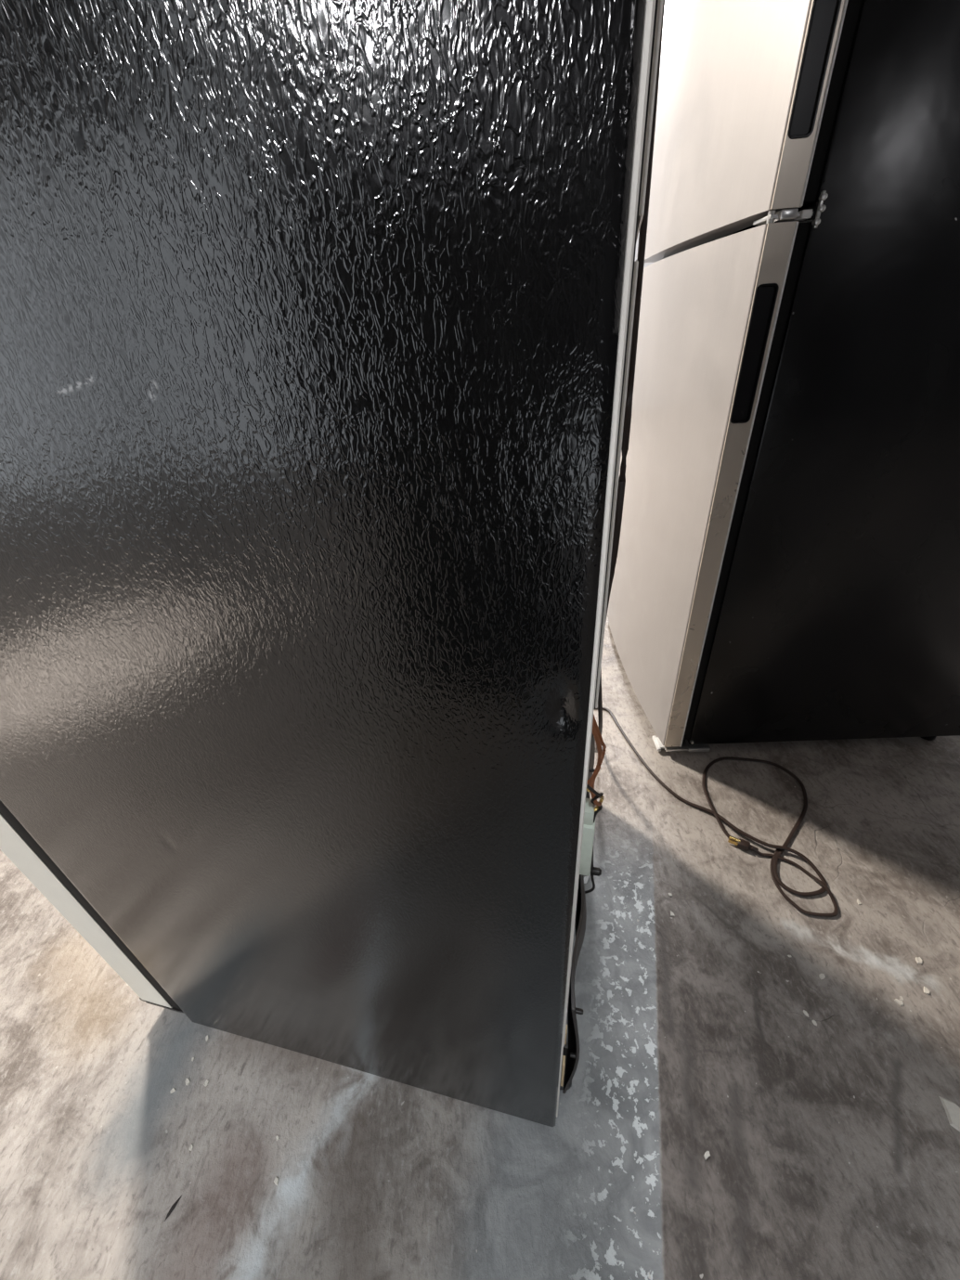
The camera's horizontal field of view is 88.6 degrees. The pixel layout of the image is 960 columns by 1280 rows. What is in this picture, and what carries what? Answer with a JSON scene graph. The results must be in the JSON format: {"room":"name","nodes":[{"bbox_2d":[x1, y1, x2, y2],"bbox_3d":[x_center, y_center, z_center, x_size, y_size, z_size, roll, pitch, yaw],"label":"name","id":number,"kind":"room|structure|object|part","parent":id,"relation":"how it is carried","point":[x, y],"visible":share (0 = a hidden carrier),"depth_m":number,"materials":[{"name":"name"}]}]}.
{"room":"appliance warehouse","nodes":[
{"label":"appliance warehouse","id":0,"kind":"room"},
{"bbox_2d":[0,456,959,1279],"bbox_3d":[-0.469,-0.261,2.420,10.500,0.100,10.000,-4,32,0],"label":"floor","id":1,"kind":"structure","parent":0,"point":[833,1146],"depth_m":0.76,"materials":[{"name":"concrete"}]},
{"bbox_2d":[164,1195,181,1221],"bbox_3d":[-0.423,0.783,0.678,0.005,0.002,0.027,12,36,23],"label":"dried leaf","id":2,"kind":"object","parent":1,"relation":"on","point":[173,1207],"visible":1,"depth_m":0.68,"materials":[{"name":"black plant"}]},
{"bbox_2d":[184,1078,190,1085],"bbox_3d":[-0.473,0.712,0.794,0.011,0.002,0.006,21,40,33],"label":"flake","id":3,"kind":"object","parent":1,"relation":"on","point":[187,1081],"visible":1,"depth_m":0.79,"materials":[{"name":"white paint"}]},
{"bbox_2d":[273,1176,279,1185],"bbox_3d":[-0.287,0.763,0.694,0.008,0.002,0.007,6,34,15],"label":"flake","id":4,"kind":"object","parent":1,"relation":"on","point":[277,1179],"visible":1,"depth_m":0.69,"materials":[{"name":"beige paint"}]},
{"bbox_2d":[0,0,663,1126],"bbox_3d":[-0.212,-0.227,0.622,0.799,1.740,0.706,4,33,13],"label":"refrigerator","id":5,"kind":"object","parent":1,"relation":"on","point":[316,316],"visible":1,"depth_m":0.26,"materials":[{"name":"black paint"}]},
{"bbox_3d":[-0.542,-0.255,0.658,0.087,1.683,0.640,4,33,13],"label":"door","id":6,"kind":"part","parent":5,"relation":"part of","materials":[{"name":"grey paint"}]},
{"bbox_3d":[-0.520,0.619,0.868,0.144,0.012,0.059,4,33,13],"label":"hinge plate","id":7,"kind":"part","parent":5,"relation":"part of","materials":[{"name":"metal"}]},
{"bbox_3d":[0.126,-0.305,0.439,0.004,1.430,0.634,4,33,13],"label":"panel","id":8,"kind":"part","parent":5,"relation":"part of","materials":[{"name":"metal"}]},
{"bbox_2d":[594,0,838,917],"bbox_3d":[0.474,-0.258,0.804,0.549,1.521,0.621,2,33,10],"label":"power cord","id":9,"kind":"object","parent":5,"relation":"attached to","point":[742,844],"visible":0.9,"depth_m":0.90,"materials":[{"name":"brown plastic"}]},
{"bbox_2d":[703,1150,710,1159],"bbox_3d":[0.319,0.724,0.692,0.011,0.002,0.006,-17,35,-20],"label":"flake","id":10,"kind":"object","parent":1,"relation":"on","point":[706,1155],"visible":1,"depth_m":0.69,"materials":[{"name":"white paint"}]},
{"bbox_2d":[607,0,959,751],"bbox_3d":[0.818,-0.619,1.163,0.786,1.704,0.748,-2,32,2],"label":"refrigerator","id":11,"kind":"object","parent":1,"relation":"on","point":[787,569],"visible":1,"depth_m":0.91,"materials":[{"name":"black paint"}]},
{"bbox_3d":[0.474,-0.367,1.332,0.065,1.074,0.734,-2,32,2],"label":"fridge door","id":12,"kind":"part","parent":11,"relation":"part of","materials":[{"name":"silver metal"}]},
{"bbox_3d":[0.426,-1.078,0.880,0.065,0.582,0.734,-2,32,2],"label":"freezer door","id":13,"kind":"part","parent":11,"relation":"part of","materials":[{"name":"silver metal"}]},
{"bbox_3d":[0.482,-0.170,1.021,0.043,1.074,0.004,-2,32,2],"label":"trim","id":14,"kind":"part","parent":11,"relation":"part of","materials":[{"name":"silver metal"}]},
{"bbox_3d":[0.458,-0.474,0.827,0.034,0.203,0.005,-2,32,2],"label":"pocket handle","id":15,"kind":"part","parent":11,"relation":"part of","materials":[{"name":"black plastic"}]},
{"bbox_3d":[0.434,-0.881,0.569,0.043,0.582,0.004,-2,32,2],"label":"trim","id":16,"kind":"part","parent":11,"relation":"part of","materials":[{"name":"silver metal"}]},
{"bbox_3d":[0.437,-0.792,0.624,0.034,0.225,0.005,-2,32,2],"label":"pocket handle","id":17,"kind":"part","parent":11,"relation":"part of","materials":[{"name":"black plastic"}]},
{"bbox_2d":[818,973,825,979],"bbox_3d":[0.604,0.593,0.868,0.012,0.002,0.008,-19,35,-22],"label":"flake","id":18,"kind":"object","parent":1,"relation":"on","point":[821,976],"visible":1,"depth_m":0.87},
{"bbox_2d":[893,998,903,1006],"bbox_3d":[0.707,0.610,0.830,0.012,0.002,0.009,25,42,38],"label":"flake","id":19,"kind":"object","parent":1,"relation":"on","point":[897,1001],"visible":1,"depth_m":0.83,"materials":[{"name":"white paint"}]},
{"bbox_2d":[915,956,921,964],"bbox_3d":[0.785,0.573,0.880,0.010,0.003,0.014,7,34,16],"label":"flake","id":20,"kind":"object","parent":1,"relation":"on","point":[918,960],"visible":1,"depth_m":0.88,"materials":[{"name":"beige paint"}]},
{"bbox_2d":[923,986,930,995],"bbox_3d":[0.763,0.599,0.841,0.012,0.002,0.008,-30,41,-35],"label":"flake","id":21,"kind":"object","parent":1,"relation":"on","point":[925,990],"visible":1,"depth_m":0.84,"materials":[{"name":"beige paint"}]},
{"bbox_2d":[938,1096,959,1131],"bbox_3d":[0.687,0.688,0.707,0.032,0.005,0.042,10,35,21],"label":"flake","id":22,"kind":"object","parent":1,"relation":"on","point":[952,1110],"visible":1,"depth_m":0.71,"materials":[{"name":"white paint"}]},
{"bbox_2d":[625,231,653,399],"bbox_3d":[-0.746,-4.397,5.593,10.100,3.500,0.200,-4,32,0],"label":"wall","id":23,"kind":"structure","parent":0,"point":[637,242],"depth_m":5.59,"materials":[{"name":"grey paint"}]}
]}

